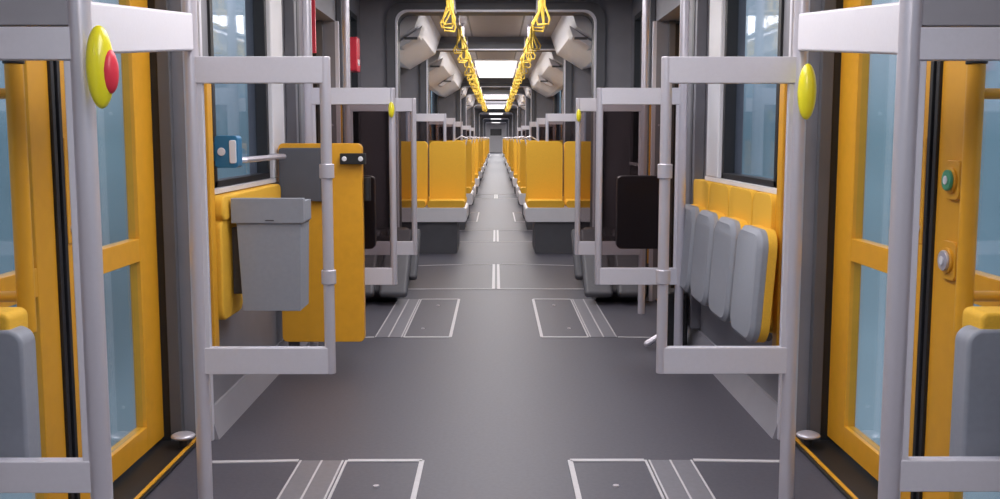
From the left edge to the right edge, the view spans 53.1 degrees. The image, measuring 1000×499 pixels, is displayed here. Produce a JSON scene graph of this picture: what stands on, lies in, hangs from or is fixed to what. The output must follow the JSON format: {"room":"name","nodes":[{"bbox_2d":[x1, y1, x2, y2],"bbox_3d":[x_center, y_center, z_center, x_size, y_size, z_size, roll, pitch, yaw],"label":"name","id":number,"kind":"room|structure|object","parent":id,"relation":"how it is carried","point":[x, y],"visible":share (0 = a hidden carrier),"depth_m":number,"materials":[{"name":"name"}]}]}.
{"room":"vehicle interior","nodes":[
{"label":"vehicle interior","id":0,"kind":"room"},
{"bbox_2d":[169,0,438,438],"bbox_3d":[-1.550,-4.826,43.226,0.250,2.600,93.000,0,6,0],"label":"wall","id":1,"kind":"structure","parent":0,"point":[243,328],"depth_m":4.59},
{"bbox_2d":[0,0,195,498],"bbox_3d":[-1.398,-0.150,3.238,0.230,2.180,1.920,0,6,0],"label":"door","id":2,"kind":"structure","parent":1,"relation":"in","point":[41,283],"depth_m":3.31,"materials":[{"name":"orange paint"}]},
{"bbox_2d":[171,431,195,447],"bbox_3d":[-1.326,0.796,4.189,0.100,0.064,0.100,0,6,0],"label":"door guide foot","id":3,"kind":"object","parent":2,"relation":"attached to","point":[182,437],"visible":1,"depth_m":4.17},
{"bbox_2d":[155,0,219,440],"bbox_3d":[-1.302,-0.268,4.207,0.231,2.200,0.101,-5,8,-38],"label":"trim","id":4,"kind":"structure","parent":1,"relation":"attached to","point":[164,62],"depth_m":4.21,"materials":[{"name":"metal"}]},
{"bbox_2d":[213,136,241,167],"bbox_3d":[-1.196,-0.428,4.371,0.117,0.140,0.088,0,6,0],"label":"sticker","id":5,"kind":"object","parent":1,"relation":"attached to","point":[227,150],"visible":0.97,"depth_m":4.33,"materials":[{"name":"blue plastic"}]},
{"bbox_2d":[207,0,285,193],"bbox_3d":[-1.238,-0.979,5.002,0.164,1.325,1.530,0,6,0],"label":"window","id":6,"kind":"structure","parent":1,"relation":"in","point":[262,177],"depth_m":5.35,"materials":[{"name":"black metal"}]},
{"bbox_2d":[215,184,280,319],"bbox_3d":[-1.234,-0.022,4.933,0.069,0.550,1.180,0,6,0],"label":"seat backrest","id":7,"kind":"object","parent":1,"relation":"attached to","point":[229,303],"visible":0.59,"depth_m":4.43,"materials":[{"name":"yellow plastic"}]},
{"bbox_2d":[231,198,310,310],"bbox_3d":[-1.036,0.014,4.537,0.335,0.505,0.216,0,6,0],"label":"litter bin","id":8,"kind":"object","parent":7,"relation":"attached to","point":[270,237],"visible":1,"depth_m":4.45,"materials":[{"name":"plastic"}]},
{"bbox_2d":[214,339,307,439],"bbox_3d":[-1.400,-3.598,43.363,0.050,0.130,92.960,0,6,0],"label":"baseboard","id":9,"kind":"structure","parent":1,"relation":"attached to","point":[229,407],"depth_m":4.74,"materials":[{"name":"metal"}]},
{"bbox_2d":[266,0,284,177],"bbox_3d":[-1.257,-1.140,5.573,0.029,1.470,0.300,0,6,0],"label":"trim","id":10,"kind":"structure","parent":1,"relation":"attached to","point":[273,7],"depth_m":5.53,"materials":[{"name":"metal"}]},
{"bbox_2d":[284,0,304,142],"bbox_3d":[-1.242,-0.731,6.142,0.064,2.410,0.340,0,6,0],"label":"trim","id":11,"kind":"structure","parent":1,"relation":"attached to","point":[294,93],"depth_m":5.97,"materials":[{"name":"metal"}]},
{"bbox_2d":[311,0,315,52],"bbox_3d":[-1.211,-1.543,6.248,0.110,0.620,0.020,0,6,0],"label":"warning sticker","id":12,"kind":"object","parent":1,"relation":"attached to","point":[313,13],"visible":0.33,"depth_m":6.26,"materials":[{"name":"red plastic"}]},
{"bbox_2d":[312,53,317,142],"bbox_3d":[-1.414,-0.584,7.124,0.230,2.180,1.500,0,6,0],"label":"door","id":13,"kind":"structure","parent":1,"relation":"in","point":[313,54],"depth_m":7.80,"materials":[{"name":"orange paint"}]},
{"bbox_2d":[316,20,342,142],"bbox_3d":[-1.316,-0.679,7.884,0.231,2.200,0.101,-5,8,-38],"label":"trim","id":14,"kind":"structure","parent":1,"relation":"attached to","point":[319,23],"depth_m":7.78,"materials":[{"name":"metal"}]},
{"bbox_2d":[336,0,343,142],"bbox_3d":[-1.257,-0.936,7.975,0.049,2.410,0.170,0,6,0],"label":"trim","id":15,"kind":"structure","parent":1,"relation":"attached to","point":[338,2],"depth_m":7.82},
{"bbox_2d":[349,10,358,142],"bbox_3d":[-1.296,-1.399,8.769,0.080,1.325,0.650,0,6,0],"label":"window","id":16,"kind":"structure","parent":1,"relation":"in","point":[352,17],"depth_m":8.94,"materials":[{"name":"black glass"}]},
{"bbox_2d":[350,37,359,71],"bbox_3d":[-1.231,-1.628,8.366,0.104,0.280,0.200,0,6,0],"label":"handle","id":17,"kind":"object","parent":1,"relation":"attached to","point":[354,41],"visible":0.68,"depth_m":8.27,"materials":[{"name":"red plastic"}]},
{"bbox_2d":[429,89,430,139],"bbox_3d":[-1.360,-1.877,18.617,0.231,2.200,0.101,-5,8,-38],"label":"trim","id":18,"kind":"structure","parent":1,"relation":"attached to","point":[429,89],"depth_m":18.56,"materials":[{"name":"metal"}]},
{"bbox_2d":[430,90,437,139],"bbox_3d":[-1.341,-2.667,20.123,0.080,1.325,2.400,0,6,0],"label":"window","id":19,"kind":"structure","parent":1,"relation":"in","point":[435,95],"depth_m":21.14,"materials":[{"name":"glass"}]},
{"bbox_2d":[466,95,474,109],"bbox_3d":[-1.093,-4.457,30.188,0.539,0.419,7.600,0,6,0],"label":"cove","id":20,"kind":"object","parent":1,"relation":"attached to","point":[470,100],"visible":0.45,"depth_m":30.20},
{"bbox_2d":[430,16,561,122],"bbox_3d":[-0.175,-6.148,43.084,3.200,0.060,93.000,0,6,0],"label":"ceiling","id":21,"kind":"structure","parent":0,"point":[554,21],"depth_m":17.13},
{"bbox_2d":[400,16,440,68],"bbox_3d":[-1.016,-2.338,11.206,0.539,0.419,3.200,0,6,0],"label":"cove","id":22,"kind":"object","parent":21,"relation":"attached to","point":[420,37],"visible":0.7,"depth_m":10.95,"materials":[{"name":"plastic"}]},
{"bbox_2d":[429,52,463,97],"bbox_3d":[-1.042,-3.054,17.616,0.539,0.419,8.300,0,6,0],"label":"cove","id":23,"kind":"object","parent":21,"relation":"attached to","point":[445,78],"visible":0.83,"depth_m":16.75,"materials":[{"name":"plastic"}]},
{"bbox_2d":[440,0,455,31],"bbox_3d":[-0.417,-2.019,8.275,0.144,0.423,1.500,0,6,0],"label":"straps","id":24,"kind":"object","parent":21,"relation":"hanging from","point":[450,4],"visible":1,"depth_m":8.08,"materials":[{"name":"plastic"}]},
{"bbox_2d":[453,16,472,67],"bbox_3d":[-0.416,-2.352,11.257,0.173,0.423,3.100,0,6,0],"label":"straps","id":25,"kind":"object","parent":21,"relation":"hanging from","point":[460,29],"visible":0.93,"depth_m":10.51,"materials":[{"name":"plastic"}]},
{"bbox_2d":[461,87,468,98],"bbox_3d":[-1.068,-3.775,24.076,0.539,0.419,3.300,0,6,0],"label":"cove","id":26,"kind":"object","parent":21,"relation":"attached to","point":[464,90],"visible":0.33,"depth_m":24.55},
{"bbox_2d":[464,55,480,96],"bbox_3d":[-0.445,-3.057,17.568,0.166,0.423,8.200,0,6,0],"label":"straps","id":27,"kind":"object","parent":21,"relation":"hanging from","point":[472,72],"visible":0.94,"depth_m":16.39,"materials":[{"name":"plastic"}]},
{"bbox_2d":[476,87,483,102],"bbox_3d":[-0.472,-3.783,24.077,0.165,0.423,3.300,0,6,0],"label":"straps","id":28,"kind":"object","parent":21,"relation":"hanging from","point":[481,97],"visible":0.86,"depth_m":24.02,"materials":[{"name":"plastic"}]},
{"bbox_2d":[480,95,486,111],"bbox_3d":[-0.488,-4.455,30.090,0.165,0.423,7.200,0,6,0],"label":"straps","id":29,"kind":"object","parent":21,"relation":"hanging from","point":[482,104],"visible":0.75,"depth_m":28.37,"materials":[{"name":"plastic"}]},
{"bbox_2d":[473,59,518,77],"bbox_3d":[-0.077,-3.390,18.840,0.760,0.042,4.600,0,6,0],"label":"ceiling lamp","id":30,"kind":"object","parent":21,"relation":"attached to","point":[485,68],"depth_m":17.99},
{"bbox_2d":[484,95,507,98],"bbox_3d":[-0.121,-4.622,29.871,0.760,0.042,6.000,0,6,0],"label":"ceiling lamp","id":31,"kind":"object","parent":21,"relation":"attached to","point":[485,96],"depth_m":31.13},
{"bbox_2d":[486,105,505,108],"bbox_3d":[-0.161,-5.709,39.611,0.760,0.042,8.000,0,6,0],"label":"ceiling lamp","id":32,"kind":"object","parent":21,"relation":"attached to","point":[488,106],"depth_m":40.36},
{"bbox_2d":[439,16,552,36],"bbox_3d":[-0.046,-2.542,11.187,1.200,0.030,3.000,0,6,0],"label":"panel","id":33,"kind":"object","parent":21,"relation":"attached to","point":[474,26],"depth_m":11.52,"materials":[{"name":"plastic"}]},
{"bbox_2d":[456,52,535,58],"bbox_3d":[-0.061,-2.969,15.013,1.200,0.030,2.700,0,6,0],"label":"panel","id":34,"kind":"object","parent":21,"relation":"attached to","point":[474,55],"depth_m":15.58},
{"bbox_2d":[505,95,512,111],"bbox_3d":[0.252,-4.455,30.093,0.165,0.423,7.200,0,6,0],"label":"straps","id":35,"kind":"object","parent":21,"relation":"hanging from","point":[508,105],"visible":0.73,"depth_m":29.41,"materials":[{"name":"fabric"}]},
{"bbox_2d":[509,52,528,96],"bbox_3d":[0.295,-3.057,17.571,0.166,0.423,8.200,0,6,0],"label":"straps","id":36,"kind":"object","parent":21,"relation":"hanging from","point":[519,68],"visible":0.94,"depth_m":15.58,"materials":[{"name":"plastic"}]},
{"bbox_2d":[523,87,530,98],"bbox_3d":[0.873,-3.776,24.084,0.539,0.419,3.300,0,6,0],"label":"cove","id":37,"kind":"object","parent":21,"relation":"attached to","point":[527,90],"visible":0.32,"depth_m":24.52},
{"bbox_2d":[520,16,540,67],"bbox_3d":[0.324,-2.352,11.260,0.173,0.423,3.100,0,6,0],"label":"straps","id":38,"kind":"object","parent":21,"relation":"hanging from","point":[528,43],"visible":0.8,"depth_m":10.53,"materials":[{"name":"plastic"}]},
{"bbox_2d":[531,0,550,31],"bbox_3d":[0.323,-2.020,8.278,0.144,0.423,1.500,0,6,0],"label":"straps","id":39,"kind":"object","parent":21,"relation":"hanging from","point":[540,4],"visible":1,"depth_m":8.08,"materials":[{"name":"plastic"}]},
{"bbox_2d":[528,52,562,97],"bbox_3d":[0.899,-3.054,17.624,0.539,0.419,8.300,0,6,0],"label":"cove","id":40,"kind":"object","parent":21,"relation":"attached to","point":[546,78],"visible":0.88,"depth_m":16.74,"materials":[{"name":"plastic"}]},
{"bbox_2d":[551,16,591,68],"bbox_3d":[0.925,-2.339,11.213,0.539,0.419,3.200,0,6,0],"label":"cove","id":41,"kind":"object","parent":21,"relation":"attached to","point":[571,38],"visible":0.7,"depth_m":10.96,"materials":[{"name":"plastic"}]},
{"bbox_2d":[486,123,505,151],"bbox_3d":[-0.361,-9.978,89.379,2.500,2.600,0.130,0,6,0],"label":"wall","id":42,"kind":"structure","parent":0,"point":[495,132],"depth_m":89.31,"materials":[{"name":"plastic"}]},
{"bbox_2d":[146,152,846,498],"bbox_3d":[-0.175,-3.495,43.380,3.200,0.080,93.000,0,6,0],"label":"floor","id":43,"kind":"structure","parent":0,"point":[495,408],"depth_m":4.85,"materials":[{"name":"plastic"}]},
{"bbox_2d":[0,0,112,498],"bbox_3d":[-1.169,-0.263,2.353,0.441,2.600,0.056,0,6,0],"label":"handrail","id":44,"kind":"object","parent":43,"relation":"on","point":[30,30],"depth_m":2.36,"materials":[{"name":"metal"}]},
{"bbox_2d":[0,307,40,457],"bbox_3d":[-1.277,0.366,2.531,0.205,0.430,0.120,0,6,0],"label":"seat","id":45,"kind":"object","parent":44,"relation":"attached to","point":[19,403],"visible":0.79,"depth_m":2.48,"materials":[{"name":"plastic"}]},
{"bbox_2d":[85,25,118,108],"bbox_3d":[-0.908,-0.415,2.274,0.081,0.188,0.061,4,8,33],"label":"button","id":46,"kind":"object","parent":44,"relation":"attached to","point":[102,68],"visible":1,"depth_m":2.25,"materials":[{"name":"yellow plastic"}]},
{"bbox_2d":[91,1,192,53],"bbox_3d":[-1.022,-0.630,2.874,0.036,0.224,1.064,0,6,-4],"label":"beam","id":47,"kind":"structure","parent":44,"relation":"attached to","point":[129,29],"depth_m":2.80,"materials":[{"name":"metal"}]},
{"bbox_2d":[212,459,423,498],"bbox_3d":[-0.743,0.935,3.322,0.881,0.005,1.486,0,6,0],"label":"floor hatch","id":48,"kind":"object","parent":43,"relation":"on","point":[310,479],"depth_m":3.86,"materials":[{"name":"metal"}]},
{"bbox_2d":[278,143,370,345],"bbox_3d":[-0.978,0.038,5.656,0.510,1.270,0.198,0,6,0],"label":"ticket machine","id":49,"kind":"object","parent":43,"relation":"on","point":[299,171],"visible":0.79,"depth_m":5.60,"materials":[{"name":"orange paint"}]},
{"bbox_2d":[365,227,420,301],"bbox_3d":[-0.974,0.085,8.491,0.500,0.548,1.516,0,6,0],"label":"wheel arch cover","id":50,"kind":"object","parent":43,"relation":"on","point":[407,265],"visible":0.55,"depth_m":7.99,"materials":[{"name":"plastic"}]},
{"bbox_2d":[365,299,459,337],"bbox_3d":[-0.759,0.490,7.308,0.881,0.005,1.606,0,6,0],"label":"floor hatch","id":51,"kind":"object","parent":43,"relation":"on","point":[397,320],"depth_m":7.15,"materials":[{"name":"metal"}]},
{"bbox_2d":[401,135,468,252],"bbox_3d":[-0.813,-0.660,11.646,0.888,1.328,0.900,0,6,0],"label":"seats","id":52,"kind":"object","parent":43,"relation":"on","point":[442,205],"visible":0.71,"depth_m":11.54,"materials":[{"name":"yellow plastic"}]},
{"bbox_2d":[429,136,473,229],"bbox_3d":[-0.824,-0.982,14.527,0.888,1.328,0.900,0,6,0],"label":"seats","id":53,"kind":"object","parent":43,"relation":"on","point":[469,192],"visible":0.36,"depth_m":14.43,"materials":[{"name":"yellow plastic"}]},
{"bbox_2d":[429,136,475,218],"bbox_3d":[-0.832,-1.193,16.416,0.888,1.328,0.900,0,6,0],"label":"seats","id":54,"kind":"object","parent":43,"relation":"on","point":[473,142],"visible":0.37,"depth_m":16.32,"materials":[{"name":"yellow plastic"}]},
{"bbox_2d":[446,136,479,204],"bbox_3d":[-0.846,-1.570,19.795,0.888,1.328,0.900,0,6,0],"label":"seats","id":55,"kind":"object","parent":43,"relation":"on","point":[477,179],"visible":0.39,"depth_m":19.70,"materials":[{"name":"yellow plastic"}]},
{"bbox_2d":[468,137,484,180],"bbox_3d":[-0.890,-2.791,30.727,0.888,1.328,0.900,0,6,0],"label":"seats","id":56,"kind":"object","parent":43,"relation":"on","point":[483,137],"visible":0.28,"depth_m":30.63,"materials":[{"name":"yellow plastic"}]},
{"bbox_2d":[473,137,483,185],"bbox_3d":[-0.877,-2.436,27.547,0.888,1.328,0.900,0,6,0],"label":"seats","id":57,"kind":"object","parent":43,"relation":"on","point":[482,166],"visible":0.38,"depth_m":27.45,"materials":[{"name":"yellow plastic"}]},
{"bbox_2d":[476,137,481,193],"bbox_3d":[-0.862,-2.014,23.770,0.888,1.328,0.900,0,6,0],"label":"seats","id":58,"kind":"object","parent":43,"relation":"on","point":[479,142],"visible":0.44,"depth_m":23.67,"materials":[{"name":"yellow fabric"}]},
{"bbox_2d":[181,0,809,498],"bbox_3d":[-0.014,-0.386,3.458,2.142,2.600,0.052,0,6,0],"label":"handrail","id":59,"kind":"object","parent":43,"relation":"on","point":[198,71],"depth_m":3.48,"materials":[{"name":"metal"}]},
{"bbox_2d":[797,64,816,119],"bbox_3d":[1.036,-0.533,3.382,0.062,0.188,0.072,0,6,0],"label":"button","id":60,"kind":"object","parent":59,"relation":"attached to","point":[807,87],"visible":1,"depth_m":3.35,"materials":[{"name":"yellow plastic"}]},
{"bbox_2d":[359,0,631,226],"bbox_3d":[-0.038,-1.056,9.461,2.498,2.599,0.460,0,6,0],"label":"portal","id":61,"kind":"object","parent":43,"relation":"on","point":[380,20],"visible":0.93,"depth_m":9.22,"materials":[{"name":"metal"}]},
{"bbox_2d":[474,109,516,138],"bbox_3d":[-0.181,-5.005,44.841,2.498,2.599,0.460,0,6,0],"label":"portal","id":62,"kind":"object","parent":43,"relation":"on","point":[513,112],"visible":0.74,"depth_m":44.55,"materials":[{"name":"metal"}]},
{"bbox_2d":[302,0,689,345],"bbox_3d":[-0.023,-0.647,5.794,2.212,2.600,0.052,0,6,0],"label":"handrail","id":63,"kind":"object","parent":43,"relation":"on","point":[604,96],"depth_m":5.79,"materials":[{"name":"metal"}]},
{"bbox_2d":[363,175,375,248],"bbox_3d":[-0.864,-0.220,5.891,0.260,0.430,0.075,0,6,0],"label":"standing backrest","id":64,"kind":"object","parent":63,"relation":"attached to","point":[369,206],"visible":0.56,"depth_m":5.86,"materials":[{"name":"plastic"}]},
{"bbox_2d":[388,102,393,117],"bbox_3d":[-0.623,-0.801,5.734,0.036,0.090,0.036,0,6,0],"label":"button","id":65,"kind":"object","parent":63,"relation":"attached to","point":[391,105],"visible":1,"depth_m":5.72,"materials":[{"name":"yellow plastic"}]},
{"bbox_2d":[615,175,658,248],"bbox_3d":[0.816,-0.221,5.898,0.260,0.430,0.075,0,6,0],"label":"standing backrest","id":66,"kind":"object","parent":63,"relation":"attached to","point":[637,196],"visible":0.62,"depth_m":5.86,"materials":[{"name":"plastic"}]},
{"bbox_2d":[342,0,649,313],"bbox_3d":[-0.029,-0.814,7.295,2.212,2.600,0.052,0,6,0],"label":"handrail","id":67,"kind":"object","parent":43,"relation":"on","point":[583,104],"depth_m":7.28,"materials":[{"name":"metal"}]},
{"bbox_2d":[406,112,585,140],"bbox_3d":[-0.051,-0.911,12.577,2.252,1.620,0.052,0,6,0],"label":"handrail","id":68,"kind":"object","parent":43,"relation":"on","point":[549,117],"depth_m":12.48,"materials":[{"name":"metal"}]},
{"bbox_2d":[436,122,555,139],"bbox_3d":[-0.075,-1.599,18.738,2.252,1.620,0.052,0,6,0],"label":"handrail","id":69,"kind":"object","parent":43,"relation":"on","point":[457,124],"depth_m":18.64,"materials":[{"name":"metal"}]},
{"bbox_2d":[429,118,562,140],"bbox_3d":[-0.062,-1.222,15.359,2.252,1.620,0.052,0,6,0],"label":"handrail","id":70,"kind":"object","parent":43,"relation":"on","point":[539,120],"depth_m":15.26,"materials":[{"name":"metal"}]},
{"bbox_2d":[463,126,528,139],"bbox_3d":[-0.100,-2.287,24.900,2.252,1.620,0.052,0,6,0],"label":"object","id":71,"kind":"structure","parent":43,"relation":"on","point":[522,127],"depth_m":24.80,"materials":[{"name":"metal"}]},
{"bbox_2d":[400,37,591,173],"bbox_3d":[-0.053,-1.477,13.238,2.498,2.599,0.460,0,6,0],"label":"portal","id":72,"kind":"object","parent":43,"relation":"on","point":[414,82],"visible":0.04,"depth_m":12.98,"materials":[{"name":"metal"}]},
{"bbox_2d":[439,78,552,139],"bbox_3d":[-0.090,-2.476,22.182,2.498,2.599,0.460,0,6,0],"label":"portal","id":73,"kind":"object","parent":43,"relation":"on","point":[450,105],"visible":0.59,"depth_m":21.93,"materials":[{"name":"metal"}]},
{"bbox_2d":[461,87,530,139],"bbox_3d":[-0.106,-2.920,26.157,2.498,2.599,0.460,0,6,0],"label":"portal","id":74,"kind":"object","parent":43,"relation":"on","point":[485,90],"visible":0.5,"depth_m":25.85,"materials":[{"name":"metal"}]},
{"bbox_2d":[467,100,524,138],"bbox_3d":[-0.139,-3.841,34.406,2.498,2.599,0.460,0,6,0],"label":"portal","id":75,"kind":"object","parent":43,"relation":"on","point":[470,112],"visible":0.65,"depth_m":34.12,"materials":[{"name":"metal"}]},
{"bbox_2d":[418,264,573,288],"bbox_3d":[-0.038,0.246,9.485,2.400,0.006,1.723,0,6,0],"label":"floor plate","id":76,"kind":"object","parent":43,"relation":"on","point":[496,270],"visible":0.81,"depth_m":9.91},
{"bbox_2d":[480,115,511,138],"bbox_3d":[-0.233,-6.448,57.761,2.498,2.599,0.460,0,6,0],"label":"portal","id":77,"kind":"object","parent":43,"relation":"on","point":[509,117],"visible":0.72,"depth_m":57.45,"materials":[{"name":"metal"}]},
{"bbox_2d":[483,120,508,138],"bbox_3d":[-0.289,-8.001,71.674,2.498,2.599,0.460,0,6,0],"label":"portal","id":78,"kind":"object","parent":43,"relation":"on","point":[484,121],"visible":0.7,"depth_m":71.38,"materials":[{"name":"metal"}]},
{"bbox_2d":[474,194,517,198],"bbox_3d":[-0.089,-1.185,22.305,2.400,0.006,1.623,0,6,0],"label":"floor plate","id":79,"kind":"object","parent":43,"relation":"on","point":[495,195],"visible":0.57,"depth_m":21.87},
{"bbox_2d":[460,230,531,241],"bbox_3d":[-0.053,-0.187,13.361,2.400,0.006,1.623,0,6,0],"label":"floor plate","id":80,"kind":"object","parent":43,"relation":"on","point":[495,232],"visible":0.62,"depth_m":13.36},
{"bbox_2d":[510,137,515,193],"bbox_3d":[0.670,-2.015,23.776,0.888,1.328,0.900,0,6,0],"label":"seats","id":81,"kind":"object","parent":43,"relation":"on","point":[512,142],"visible":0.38,"depth_m":23.67,"materials":[{"name":"yellow fabric"}]},
{"bbox_2d":[508,137,518,185],"bbox_3d":[0.655,-2.436,27.553,0.888,1.328,0.900,0,6,0],"label":"seats","id":82,"kind":"object","parent":43,"relation":"on","point":[509,164],"visible":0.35,"depth_m":27.45,"materials":[{"name":"plastic"}]},
{"bbox_2d":[507,137,523,180],"bbox_3d":[0.642,-2.791,30.733,0.888,1.328,0.900,0,6,0],"label":"seats","id":83,"kind":"object","parent":43,"relation":"on","point":[507,137],"visible":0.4,"depth_m":30.63,"materials":[{"name":"yellow plastic"}]},
{"bbox_2d":[512,136,544,204],"bbox_3d":[0.686,-1.571,19.801,0.888,1.328,0.900,0,6,0],"label":"seats","id":84,"kind":"object","parent":43,"relation":"on","point":[514,179],"visible":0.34,"depth_m":19.70,"materials":[{"name":"yellow plastic"}]},
{"bbox_2d":[516,136,562,218],"bbox_3d":[0.700,-1.194,16.422,0.888,1.328,0.900,0,6,0],"label":"seats","id":85,"kind":"object","parent":43,"relation":"on","point":[518,142],"visible":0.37,"depth_m":16.32,"materials":[{"name":"yellow plastic"}]},
{"bbox_2d":[518,136,562,229],"bbox_3d":[0.707,-0.983,14.534,0.888,1.328,0.900,0,6,0],"label":"seats","id":86,"kind":"object","parent":43,"relation":"on","point":[522,192],"visible":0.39,"depth_m":14.43,"materials":[{"name":"yellow plastic"}]},
{"bbox_2d":[523,135,590,252],"bbox_3d":[0.719,-0.661,11.652,0.888,1.328,0.900,0,6,0],"label":"seats","id":87,"kind":"object","parent":43,"relation":"on","point":[549,205],"visible":0.77,"depth_m":11.54,"materials":[{"name":"yellow plastic"}]},
{"bbox_2d":[532,299,650,337],"bbox_3d":[0.702,0.489,7.313,0.881,0.005,1.606,0,6,0],"label":"floor hatch","id":88,"kind":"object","parent":43,"relation":"on","point":[594,320],"depth_m":7.15,"materials":[{"name":"metal"}]},
{"bbox_2d":[571,227,646,300],"bbox_3d":[0.906,0.084,8.498,0.500,0.548,1.516,0,6,0],"label":"wheel arch cover","id":89,"kind":"object","parent":43,"relation":"on","point":[584,265],"visible":0.57,"depth_m":7.98,"materials":[{"name":"plastic"}]},
{"bbox_2d":[644,288,687,346],"bbox_3d":[1.024,0.430,6.240,0.263,0.360,0.200,0,6,0],"label":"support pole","id":90,"kind":"object","parent":43,"relation":"on","point":[671,291],"visible":0.42,"depth_m":6.14,"materials":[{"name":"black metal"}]},
{"bbox_2d":[568,459,779,498],"bbox_3d":[0.718,0.934,3.328,0.881,0.005,1.486,0,6,0],"label":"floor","id":91,"kind":"structure","parent":43,"relation":"on","point":[677,479],"depth_m":3.86,"materials":[{"name":"metal"}]},
{"bbox_2d":[878,0,999,498],"bbox_3d":[1.150,-0.264,2.362,0.441,2.600,0.056,0,6,0],"label":"handrail","id":92,"kind":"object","parent":43,"relation":"on","point":[928,30],"depth_m":2.36,"materials":[{"name":"metal"}]},
{"bbox_2d":[798,2,898,54],"bbox_3d":[0.998,-0.631,2.882,0.036,0.224,1.064,0,6,4],"label":"beam","id":93,"kind":"structure","parent":92,"relation":"attached to","point":[870,29],"depth_m":2.76,"materials":[{"name":"metal"}]},
{"bbox_2d":[949,306,999,455],"bbox_3d":[1.258,0.365,2.541,0.205,0.430,0.120,0,6,0],"label":"seat","id":94,"kind":"object","parent":92,"relation":"attached to","point":[975,412],"visible":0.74,"depth_m":2.49,"materials":[{"name":"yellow plastic"}]},
{"bbox_2d":[553,0,821,437],"bbox_3d":[1.200,-4.827,43.237,0.250,2.600,93.000,0,6,0],"label":"wall","id":95,"kind":"structure","parent":0,"point":[721,333],"depth_m":4.97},
{"bbox_2d":[517,95,524,109],"bbox_3d":[0.848,-4.458,30.195,0.539,0.419,7.600,0,6,0],"label":"cove","id":96,"kind":"object","parent":95,"relation":"attached to","point":[521,99],"visible":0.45,"depth_m":30.20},
{"bbox_2d":[554,90,561,139],"bbox_3d":[1.179,-2.668,20.133,0.080,1.325,2.400,0,6,0],"label":"window","id":97,"kind":"structure","parent":95,"relation":"in","point":[555,95],"depth_m":21.15,"materials":[{"name":"black glass"}]},
{"bbox_2d":[561,89,562,139],"bbox_3d":[1.210,-1.878,18.628,0.231,2.200,0.101,5,8,37],"label":"trim","id":98,"kind":"structure","parent":95,"relation":"attached to","point":[562,89],"depth_m":18.57,"materials":[{"name":"metal"}]},
{"bbox_2d":[629,10,641,165],"bbox_3d":[1.224,-1.400,8.779,0.080,1.325,0.650,0,6,0],"label":"window","id":99,"kind":"structure","parent":95,"relation":"in","point":[638,18],"depth_m":8.93,"materials":[{"name":"glass"}]},
{"bbox_2d":[645,0,655,266],"bbox_3d":[1.192,-0.937,7.985,0.049,2.410,0.170,0,6,0],"label":"trim","id":100,"kind":"structure","parent":95,"relation":"attached to","point":[652,17],"depth_m":7.83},
{"bbox_2d":[647,21,675,300],"bbox_3d":[1.253,-0.680,7.894,0.231,2.200,0.101,5,8,37],"label":"trim","id":101,"kind":"structure","parent":95,"relation":"attached to","point":[672,24],"depth_m":7.84,"materials":[{"name":"metal"}]},
{"bbox_2d":[655,23,679,302],"bbox_3d":[1.356,-0.585,7.135,0.230,2.180,1.500,0,6,0],"label":"door","id":102,"kind":"structure","parent":95,"relation":"in","point":[677,39],"depth_m":7.83,"materials":[{"name":"orange paint"}]},
{"bbox_2d":[684,0,707,328],"bbox_3d":[1.192,-0.732,6.152,0.064,2.410,0.340,0,6,0],"label":"trim","id":103,"kind":"structure","parent":95,"relation":"attached to","point":[694,153],"depth_m":6.00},
{"bbox_2d":[680,179,716,291],"bbox_3d":[1.140,-0.087,5.854,0.172,0.635,0.455,0,6,0],"label":"seat","id":104,"kind":"object","parent":95,"relation":"attached to","point":[700,200],"visible":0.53,"depth_m":5.71,"materials":[{"name":"plastic"}]},
{"bbox_2d":[645,285,777,438],"bbox_3d":[1.050,-3.599,43.373,0.050,0.130,92.960,0,6,0],"label":"baseboard","id":105,"kind":"structure","parent":95,"relation":"attached to","point":[759,404],"depth_m":4.83,"materials":[{"name":"metal"}]},
{"bbox_2d":[690,183,736,305],"bbox_3d":[1.142,-0.035,5.381,0.172,0.635,0.455,0,6,0],"label":"seat","id":106,"kind":"object","parent":95,"relation":"attached to","point":[706,220],"visible":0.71,"depth_m":5.29,"materials":[{"name":"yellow plastic"}]},
{"bbox_2d":[706,0,725,177],"bbox_3d":[1.212,-1.141,5.583,0.029,1.470,0.300,0,6,0],"label":"trim","id":107,"kind":"structure","parent":95,"relation":"attached to","point":[717,7],"depth_m":5.56,"materials":[{"name":"metal"}]},
{"bbox_2d":[708,187,761,321],"bbox_3d":[1.144,0.018,4.909,0.172,0.635,0.455,0,6,0],"label":"seat","id":108,"kind":"object","parent":95,"relation":"attached to","point":[727,229],"visible":0.65,"depth_m":4.82,"materials":[{"name":"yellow plastic"}]},
{"bbox_2d":[705,0,783,193],"bbox_3d":[1.240,-0.980,5.012,0.080,1.325,1.530,0,6,0],"label":"window","id":109,"kind":"structure","parent":95,"relation":"in","point":[728,175],"depth_m":5.36,"materials":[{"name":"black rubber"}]},
{"bbox_2d":[730,192,777,341],"bbox_3d":[1.146,0.071,4.437,0.172,0.635,0.455,0,6,0],"label":"seat","id":110,"kind":"object","parent":95,"relation":"attached to","point":[751,311],"visible":0.91,"depth_m":4.31,"materials":[{"name":"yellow plastic"}]},
{"bbox_2d":[772,0,835,439],"bbox_3d":[1.268,-0.270,4.217,0.231,2.200,0.101,5,8,37],"label":"trim","id":111,"kind":"structure","parent":95,"relation":"attached to","point":[826,62],"depth_m":4.21,"materials":[{"name":"metal"}]},
{"bbox_2d":[795,0,999,498],"bbox_3d":[1.372,-0.151,3.249,0.230,2.180,1.920,0,6,0],"label":"door","id":112,"kind":"structure","parent":95,"relation":"in","point":[948,282],"depth_m":3.32,"materials":[{"name":"orange paint"}]},
{"bbox_2d":[796,430,820,447],"bbox_3d":[1.294,0.795,4.199,0.100,0.064,0.100,0,6,0],"label":"door guide foot","id":113,"kind":"object","parent":112,"relation":"attached to","point":[808,436],"visible":1,"depth_m":4.18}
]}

